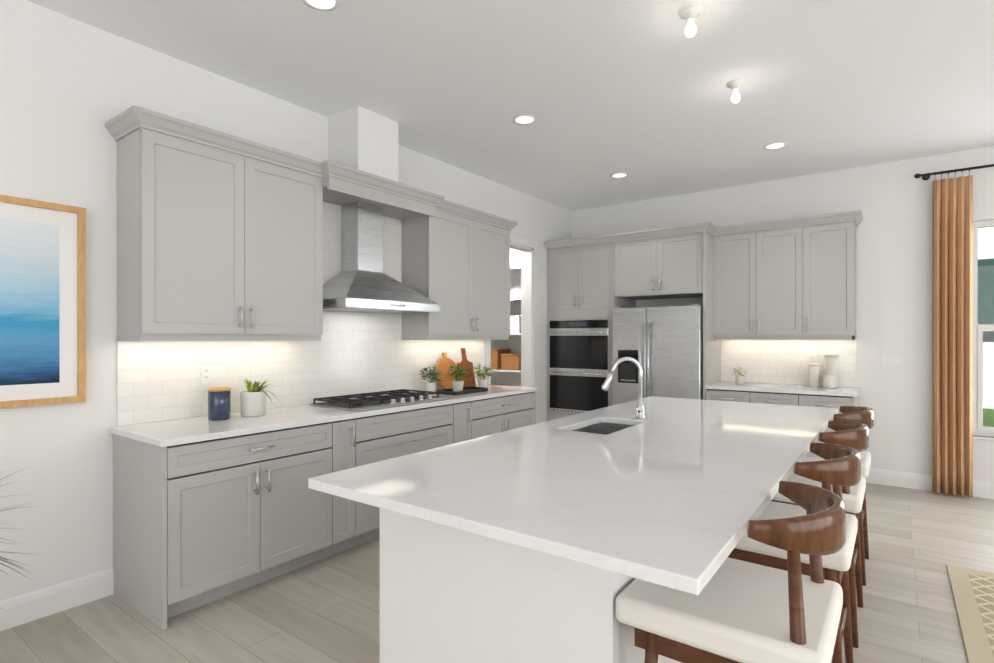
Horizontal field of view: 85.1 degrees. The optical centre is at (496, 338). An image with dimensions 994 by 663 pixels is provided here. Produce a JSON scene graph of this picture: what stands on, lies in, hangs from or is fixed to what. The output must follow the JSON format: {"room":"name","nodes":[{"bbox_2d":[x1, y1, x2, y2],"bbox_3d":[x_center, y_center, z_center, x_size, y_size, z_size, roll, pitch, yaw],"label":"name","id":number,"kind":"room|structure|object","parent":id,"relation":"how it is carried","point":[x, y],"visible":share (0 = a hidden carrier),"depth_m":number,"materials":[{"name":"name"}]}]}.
{"room":"kitchen","nodes":[
{"label":"kitchen","id":0,"kind":"room"},
{"bbox_2d":[0,0,570,600],"bbox_3d":[-2.111,-0.133,3.048,0.140,3.050,10.500,0,0,36],"label":"wall","id":1,"kind":"structure","parent":0,"point":[70,88],"depth_m":2.87,"materials":[{"name":"white paint"}]},
{"bbox_2d":[0,195,85,408],"bbox_3d":[-2.328,-0.173,2.605,0.033,1.010,0.570,0,0,36],"label":"framed art","id":2,"kind":"object","parent":1,"relation":"attached to","point":[42,302],"visible":0.96,"depth_m":2.69,"materials":[{"name":"blue paper"}]},
{"bbox_2d":[0,568,113,630],"bbox_3d":[-3.617,1.324,0.874,0.016,0.140,5.150,0,0,36],"label":"baseboard","id":3,"kind":"structure","parent":1,"relation":"attached to","point":[36,604],"depth_m":2.74,"materials":[{"name":"white wood"}]},
{"bbox_2d":[200,365,211,383],"bbox_3d":[-1.793,0.222,3.335,0.008,0.115,0.070,0,0,36],"label":"outlet","id":4,"kind":"object","parent":1,"relation":"attached to","point":[205,373],"visible":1,"depth_m":3.33,"materials":[{"name":"white plastic"}]},
{"bbox_2d":[113,109,324,336],"bbox_3d":[-1.628,-0.589,3.306,0.328,1.142,1.090,0,0,36],"label":"upper cabinet","id":5,"kind":"object","parent":1,"relation":"attached to","point":[228,265],"depth_m":3.06,"materials":[{"name":"grey wood"}]},
{"bbox_2d":[117,202,484,425],"bbox_3d":[-1.104,-0.268,4.287,0.009,1.494,3.290,0,0,36],"label":"backsplash","id":6,"kind":"structure","parent":1,"relation":"attached to","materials":[{"name":"tile"}]},
{"bbox_2d":[328,106,398,181],"bbox_3d":[-1.016,-1.372,4.121,0.350,0.575,0.390,0,0,36],"label":"chase","id":7,"kind":"object","parent":1,"relation":"attached to","point":[363,139],"visible":0.64,"depth_m":3.98,"materials":[{"name":"white paint"}]},
{"bbox_2d":[323,202,439,313],"bbox_3d":[-0.927,-0.611,4.103,0.490,0.811,0.920,0,0,36],"label":"range hood","id":8,"kind":"object","parent":1,"relation":"attached to","point":[361,281],"visible":0.98,"depth_m":4.07,"materials":[{"name":"silver metal"}]},
{"bbox_2d":[397,197,512,336],"bbox_3d":[-0.348,-0.591,5.043,0.328,1.142,1.175,0,0,36],"label":"upper cabinet","id":9,"kind":"object","parent":1,"relation":"attached to","point":[460,264],"depth_m":4.73,"materials":[{"name":"grey wood"}]},
{"bbox_2d":[485,235,537,423],"bbox_3d":[0.116,0.126,6.065,0.168,2.525,1.010,0,0,36],"label":"door frame","id":10,"kind":"structure","parent":1,"relation":"attached to","point":[528,249],"depth_m":6.38,"materials":[{"name":"white wood"}]},
{"bbox_2d":[0,483,993,662],"bbox_3d":[0.319,1.454,1.173,9.600,0.120,10.760,0,0,36],"label":"floor","id":11,"kind":"structure","parent":0,"point":[325,610],"depth_m":2.73,"materials":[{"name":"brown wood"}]},
{"bbox_2d":[0,466,36,609],"bbox_3d":[-2.211,0.905,1.994,0.876,0.975,0.854,0,0,36],"label":"floor plant","id":12,"kind":"object","parent":11,"relation":"on","point":[10,540],"visible":1,"depth_m":2.17,"materials":[{"name":"green plant"}]},
{"bbox_2d":[112,421,336,629],"bbox_3d":[-1.558,0.955,3.157,0.620,0.874,0.969,0,0,36],"label":"base cabinet","id":13,"kind":"object","parent":11,"relation":"on","point":[194,526],"depth_m":2.85,"materials":[{"name":"grey wood"}]},
{"bbox_2d":[110,385,536,448],"bbox_3d":[-0.856,0.498,4.088,0.646,0.034,3.333,0,0,36],"label":"countertop","id":14,"kind":"structure","parent":13,"relation":"on","point":[182,430],"depth_m":3.28,"materials":[{"name":"white stone"}]},
{"bbox_2d":[207,387,230,420],"bbox_3d":[-1.646,0.388,3.209,0.126,0.186,0.126,0,0,36],"label":"canister","id":15,"kind":"object","parent":14,"relation":"on","point":[219,403],"visible":1,"depth_m":3.16,"materials":[{"name":"blue ceramic"}]},
{"bbox_2d":[240,378,278,416],"bbox_3d":[-1.480,0.360,3.383,0.290,0.240,0.222,0,0,36],"label":"planter","id":16,"kind":"object","parent":14,"relation":"on","point":[253,400],"visible":1,"depth_m":3.31,"materials":[{"name":"white ceramic"}]},
{"bbox_2d":[309,389,449,410],"bbox_3d":[-0.856,0.455,4.061,0.530,0.050,0.910,0,0,36],"label":"cooktop","id":17,"kind":"object","parent":14,"relation":"in","point":[394,398],"depth_m":3.91,"materials":[{"name":"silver metal"}]},
{"bbox_2d":[417,367,442,391],"bbox_3d":[-0.582,0.362,4.708,0.248,0.234,0.253,0,0,36],"label":"herb pot","id":18,"kind":"object","parent":14,"relation":"on","point":[430,386],"visible":0.94,"depth_m":4.67,"materials":[{"name":"white ceramic"}]},
{"bbox_2d":[437,386,487,394],"bbox_3d":[-0.300,0.464,4.782,0.220,0.030,0.440,0,0,36],"label":"serving tray","id":19,"kind":"object","parent":14,"relation":"on","point":[467,390],"visible":0.81,"depth_m":4.71,"materials":[{"name":"black"}]},
{"bbox_2d":[436,352,457,388],"bbox_3d":[-0.463,0.306,5.026,0.096,0.345,0.300,0,0,36],"label":"round cutting board","id":20,"kind":"object","parent":19,"relation":"on","point":[444,364],"visible":0.58,"depth_m":4.99,"materials":[{"name":"brown wood"}]},
{"bbox_2d":[447,365,469,390],"bbox_3d":[-0.339,0.352,4.732,0.232,0.237,0.235,0,0,36],"label":"herb pot","id":21,"kind":"object","parent":19,"relation":"on","point":[457,384],"visible":0.96,"depth_m":4.69,"materials":[{"name":"white ceramic"}]},
{"bbox_2d":[457,348,475,386],"bbox_3d":[-0.295,0.286,5.101,0.085,0.384,0.208,0,0,36],"label":"paddle cutting board","id":22,"kind":"object","parent":19,"relation":"on","point":[465,363],"visible":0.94,"depth_m":5.10,"materials":[{"name":"brown wood"}]},
{"bbox_2d":[472,364,493,387],"bbox_3d":[-0.128,0.355,5.061,0.248,0.248,0.244,0,0,36],"label":"herb pot","id":23,"kind":"object","parent":14,"relation":"on","point":[483,382],"visible":0.94,"depth_m":5.03,"materials":[{"name":"white ceramic"}]},
{"bbox_2d":[337,417,360,552],"bbox_3d":[-1.218,0.954,3.620,0.618,0.874,0.180,0,0,36],"label":"base cabinet","id":24,"kind":"object","parent":11,"relation":"on","point":[348,432],"depth_m":3.47,"materials":[{"name":"grey wood"}]},
{"bbox_2d":[361,405,456,543],"bbox_3d":[-0.880,0.954,4.079,0.618,0.874,0.960,0,0,36],"label":"base cabinet","id":25,"kind":"object","parent":11,"relation":"on","point":[390,435],"depth_m":3.82,"materials":[{"name":"grey wood"}]},
{"bbox_2d":[457,401,472,442],"bbox_3d":[-0.527,0.953,4.558,0.618,0.874,0.230,0,0,36],"label":"base cabinet","id":26,"kind":"object","parent":11,"relation":"on","point":[465,410],"depth_m":4.40,"materials":[{"name":"grey wood"}]},
{"bbox_2d":[473,393,535,438],"bbox_3d":[-0.164,0.953,5.049,0.620,0.874,0.989,0,0,36],"label":"base cabinet","id":27,"kind":"object","parent":11,"relation":"on","point":[495,415],"depth_m":4.82,"materials":[{"name":"grey wood"}]},
{"bbox_2d":[492,266,520,372],"bbox_3d":[0.037,0.237,7.314,1.456,2.300,0.380,0,0,36],"label":"pantry shelving","id":28,"kind":"object","parent":11,"relation":"on","point":[515,269],"visible":0.02,"depth_m":7.00,"materials":[{"name":"white wood"}]},
{"bbox_2d":[491,349,510,369],"bbox_3d":[-0.029,0.282,7.361,0.315,0.268,0.315,0,0,36],"label":"basket","id":29,"kind":"object","parent":28,"relation":"on","point":[495,359],"visible":0.52,"depth_m":7.19,"materials":[{"name":"wicker"}]},
{"bbox_2d":[500,353,520,370],"bbox_3d":[0.252,0.312,7.153,0.295,0.208,0.315,0,0,36],"label":"basket","id":30,"kind":"object","parent":28,"relation":"on","point":[511,361],"visible":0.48,"depth_m":7.02,"materials":[{"name":"wicker"}]},
{"bbox_2d":[510,315,520,332],"bbox_3d":[0.252,-0.177,7.153,0.315,0.228,0.315,0,0,36],"label":"basket","id":31,"kind":"object","parent":28,"relation":"on","point":[515,324],"visible":0.29,"depth_m":6.98,"materials":[{"name":"white ceramic"}]},
{"bbox_2d":[380,509,681,662],"bbox_3d":[0.792,0.955,2.966,0.997,0.875,2.922,0,0,36],"label":"kitchen island","id":32,"kind":"object","parent":11,"relation":"on","point":[447,596],"depth_m":1.78,"materials":[{"name":"white wood"}]},
{"bbox_2d":[308,397,837,594],"bbox_3d":[0.840,0.499,2.781,1.310,0.034,3.250,0,0,36],"label":"island countertop","id":33,"kind":"structure","parent":32,"relation":"on","point":[661,491],"depth_m":1.81,"materials":[{"name":"white stone"}]},
{"bbox_2d":[572,422,632,434],"bbox_3d":[0.591,0.624,3.008,0.342,0.214,0.592,0,0,36],"label":"sink","id":34,"kind":"object","parent":33,"relation":"in","point":[605,428],"depth_m":3.25,"materials":[{"name":"silver metal"}]},
{"bbox_2d":[602,357,644,418],"bbox_3d":[0.761,0.296,3.248,0.221,0.369,0.175,0,0,36],"label":"faucet","id":35,"kind":"object","parent":33,"relation":"on","point":[640,408],"depth_m":3.24,"materials":[{"name":"silver metal"}]},
{"bbox_2d":[547,410,575,420],"bbox_3d":[1.142,1.138,6.613,0.868,0.500,0.618,0,0,36],"label":"base cabinet","id":36,"kind":"object","parent":11,"relation":"on","point":[551,415],"depth_m":6.55,"materials":[{"name":"grey wood"}]},
{"bbox_2d":[549,319,608,413],"bbox_3d":[0.962,0.337,6.368,0.784,1.097,0.179,0,0,36],"label":"double wall oven","id":37,"kind":"object","parent":36,"relation":"in","point":[578,362],"visible":0.77,"depth_m":6.33,"materials":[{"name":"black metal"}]},
{"bbox_2d":[552,318,612,405],"bbox_3d":[1.171,0.336,6.653,0.766,1.103,0.518,0,0,36],"label":"tall cabinet","id":38,"kind":"object","parent":11,"relation":"on","point":[553,319],"depth_m":6.12,"materials":[{"name":"grey wood"}]},
{"bbox_2d":[613,304,702,404],"bbox_3d":[1.845,0.520,5.983,0.950,1.738,0.742,0,0,36],"label":"refrigerator","id":39,"kind":"object","parent":11,"relation":"on","point":[663,346],"visible":0.54,"depth_m":5.70,"materials":[{"name":"silver metal"}]},
{"bbox_2d":[616,481,845,662],"bbox_3d":[0.678,0.908,1.541,0.530,0.972,0.480,0,0,36],"label":"counter stool","id":40,"kind":"object","parent":11,"relation":"on","point":[736,611],"visible":0.92,"depth_m":1.40,"materials":[{"name":"white fabric"}]},
{"bbox_2d":[704,390,858,442],"bbox_3d":[2.815,0.952,5.379,1.269,0.874,0.620,0,0,36],"label":"base cabinet","id":41,"kind":"object","parent":11,"relation":"on","point":[748,396],"depth_m":5.09,"materials":[{"name":"grey wood"}]},
{"bbox_2d":[704,382,859,397],"bbox_3d":[2.814,0.496,5.364,1.285,0.034,0.646,0,0,36],"label":"countertop","id":42,"kind":"structure","parent":41,"relation":"on","point":[760,387],"depth_m":5.19,"materials":[{"name":"white stone"}]},
{"bbox_2d":[731,367,747,384],"bbox_3d":[2.512,0.389,5.612,0.187,0.179,0.214,0,0,36],"label":"herb pot","id":43,"kind":"object","parent":42,"relation":"on","point":[739,379],"visible":1,"depth_m":5.58,"materials":[{"name":"white ceramic"}]},
{"bbox_2d":[808,363,819,386],"bbox_3d":[3.121,0.363,5.330,0.106,0.230,0.106,0,0,36],"label":"canister","id":44,"kind":"object","parent":42,"relation":"on","point":[813,374],"visible":1,"depth_m":5.29,"materials":[{"name":"white ceramic"}]},
{"bbox_2d":[823,375,835,388],"bbox_3d":[3.186,0.416,5.182,0.106,0.125,0.106,0,0,36],"label":"canister","id":45,"kind":"object","parent":42,"relation":"on","point":[829,381],"visible":1,"depth_m":5.14,"materials":[{"name":"white ceramic"}]},
{"bbox_2d":[824,353,838,386],"bbox_3d":[3.275,0.313,5.303,0.122,0.330,0.122,0,0,36],"label":"canister","id":46,"kind":"object","parent":42,"relation":"on","point":[830,363],"visible":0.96,"depth_m":5.25,"materials":[{"name":"white ceramic"}]},
{"bbox_2d":[728,443,860,662],"bbox_3d":[1.125,0.908,2.149,0.530,0.972,0.480,0,0,36],"label":"counter stool","id":47,"kind":"object","parent":11,"relation":"on","point":[838,467],"visible":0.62,"depth_m":1.97,"materials":[{"name":"brown wood"}]},
{"bbox_2d":[771,420,868,647],"bbox_3d":[1.573,0.907,2.757,0.530,0.972,0.480,0,0,36],"label":"counter stool","id":48,"kind":"object","parent":11,"relation":"on","point":[854,435],"visible":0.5,"depth_m":2.52,"materials":[{"name":"brown wood"}]},
{"bbox_2d":[801,406,873,585],"bbox_3d":[2.021,0.906,3.365,0.530,0.972,0.480,0,0,36],"label":"counter stool","id":49,"kind":"object","parent":11,"relation":"on","point":[864,415],"visible":0.33,"depth_m":3.14,"materials":[{"name":"brown wood"}]},
{"bbox_2d":[947,564,993,662],"bbox_3d":[2.730,1.387,0.998,2.710,0.011,3.740,0,0,36],"label":"jute rug","id":50,"kind":"object","parent":11,"relation":"on","point":[973,591],"visible":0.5,"depth_m":2.76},
{"bbox_2d":[491,249,520,386],"bbox_3d":[0.221,-0.138,7.546,1.440,3.050,0.210,0,0,36],"label":"wall","id":51,"kind":"structure","parent":0,"point":[513,343],"depth_m":7.40,"materials":[{"name":"white paint"}]},
{"bbox_2d":[26,0,993,211],"bbox_3d":[0.319,-1.716,1.169,9.600,0.120,10.760,0,0,36],"label":"ceiling","id":52,"kind":"structure","parent":0,"point":[639,92],"depth_m":3.42,"materials":[{"name":"white paint"}]},
{"bbox_2d":[302,0,339,11],"bbox_3d":[-0.864,-1.655,2.649,0.183,0.006,0.183,0,0,-9],"label":"recessed light","id":53,"kind":"object","parent":52,"relation":"in","point":[326,5],"depth_m":2.68,"materials":[{"name":"white"}]},
{"bbox_2d":[513,114,536,124],"bbox_3d":[0.210,-1.656,4.106,0.183,0.006,0.183,0,0,-9],"label":"recessed light","id":54,"kind":"object","parent":52,"relation":"in","point":[529,119],"depth_m":4.10,"materials":[{"name":"white"}]},
{"bbox_2d":[610,172,628,177],"bbox_3d":[1.247,-1.658,5.515,0.183,0.006,0.183,0,0,-9],"label":"recessed light","id":55,"kind":"object","parent":52,"relation":"in","point":[621,174],"depth_m":5.51,"materials":[{"name":"white"}]},
{"bbox_2d":[679,4,702,36],"bbox_3d":[0.981,-1.593,2.743,0.115,0.130,0.115,0,0,30],"label":"bulb socket","id":56,"kind":"object","parent":52,"relation":"attached to","point":[690,13],"depth_m":2.72,"materials":[{"name":"white ceramic"}]},
{"bbox_2d":[726,79,744,102],"bbox_3d":[1.551,-1.594,3.516,0.115,0.130,0.115,0,0,30],"label":"bulb socket","id":57,"kind":"object","parent":52,"relation":"attached to","point":[735,84],"depth_m":3.50,"materials":[{"name":"white ceramic"}]},
{"bbox_2d":[763,142,786,149],"bbox_3d":[2.399,-1.657,4.667,0.183,0.006,0.183,0,0,-9],"label":"recessed light","id":58,"kind":"object","parent":52,"relation":"in","point":[776,145],"depth_m":4.65,"materials":[{"name":"white"}]},
{"bbox_2d":[571,146,993,482],"bbox_3d":[3.408,-0.136,5.415,9.540,3.050,0.140,0,0,36],"label":"wall","id":59,"kind":"structure","parent":0,"point":[892,201],"depth_m":5.13,"materials":[{"name":"white paint"}]},
{"bbox_2d":[544,234,635,313],"bbox_3d":[1.142,-0.745,6.611,0.868,0.837,0.618,0,0,36],"label":"upper cabinet","id":60,"kind":"object","parent":59,"relation":"attached to","point":[579,279],"depth_m":6.34,"materials":[{"name":"grey wood"}]},
{"bbox_2d":[612,222,711,301],"bbox_3d":[1.898,-0.812,6.054,0.970,0.702,0.618,0,0,36],"label":"upper cabinet","id":61,"kind":"object","parent":59,"relation":"attached to","point":[679,266],"depth_m":5.77,"materials":[{"name":"grey wood"}]},
{"bbox_2d":[712,211,859,337],"bbox_3d":[2.894,-0.592,5.501,1.250,1.142,0.328,0,0,36],"label":"upper cabinet","id":62,"kind":"object","parent":59,"relation":"attached to","point":[779,306],"depth_m":5.33,"materials":[{"name":"grey wood"}]},
{"bbox_2d":[721,339,855,386],"bbox_3d":[2.989,0.229,5.630,1.250,0.499,0.009,0,0,36],"label":"backsplash","id":63,"kind":"structure","parent":59,"relation":"attached to","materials":[{"name":"tile"}]},
{"bbox_2d":[808,354,815,362],"bbox_3d":[3.188,0.219,5.471,0.070,0.115,0.008,0,0,36],"label":"outlet","id":64,"kind":"object","parent":59,"relation":"attached to","point":[811,358],"visible":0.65,"depth_m":5.47,"materials":[{"name":"white plastic"}]},
{"bbox_2d":[880,354,900,366],"bbox_3d":[3.710,0.210,5.100,0.162,0.115,0.009,0,0,36],"label":"switch plate","id":65,"kind":"object","parent":59,"relation":"attached to","point":[893,360],"visible":1,"depth_m":5.10,"materials":[{"name":"white plastic"}]},
{"bbox_2d":[865,468,993,498],"bbox_3d":[5.284,1.321,3.939,4.445,0.140,0.016,0,0,36],"label":"baseboard","id":66,"kind":"structure","parent":59,"relation":"attached to","point":[981,489],"depth_m":5.00,"materials":[{"name":"white wood"}]},
{"bbox_2d":[914,164,993,179],"bbox_3d":[4.629,-1.452,4.348,2.030,0.095,0.120,0,0,36],"label":"curtain rod","id":67,"kind":"object","parent":59,"relation":"attached to","point":[926,176],"visible":1,"depth_m":4.78,"materials":[{"name":"black metal"}]},
{"bbox_2d":[932,175,972,496],"bbox_3d":[4.006,-0.018,4.764,0.274,2.785,0.083,0,0,36],"label":"curtain","id":68,"kind":"object","parent":67,"relation":"hanging from","point":[952,335],"visible":1,"depth_m":4.76,"materials":[{"name":"brown fabric"}]},
{"bbox_2d":[973,220,993,439],"bbox_3d":[4.713,-0.075,4.421,1.320,1.910,0.135,0,0,36],"label":"window","id":69,"kind":"structure","parent":59,"relation":"in","point":[979,429],"depth_m":4.78,"materials":[{"name":"white"}]},
{"bbox_2d":[978,226,993,426],"bbox_3d":[4.733,-0.102,4.449,1.178,1.753,0.005,0,0,36],"label":"window panel","id":70,"kind":"object","parent":69,"relation":"attached to","point":[985,275],"depth_m":4.76,"materials":[{"name":"clear glass"}]}
]}

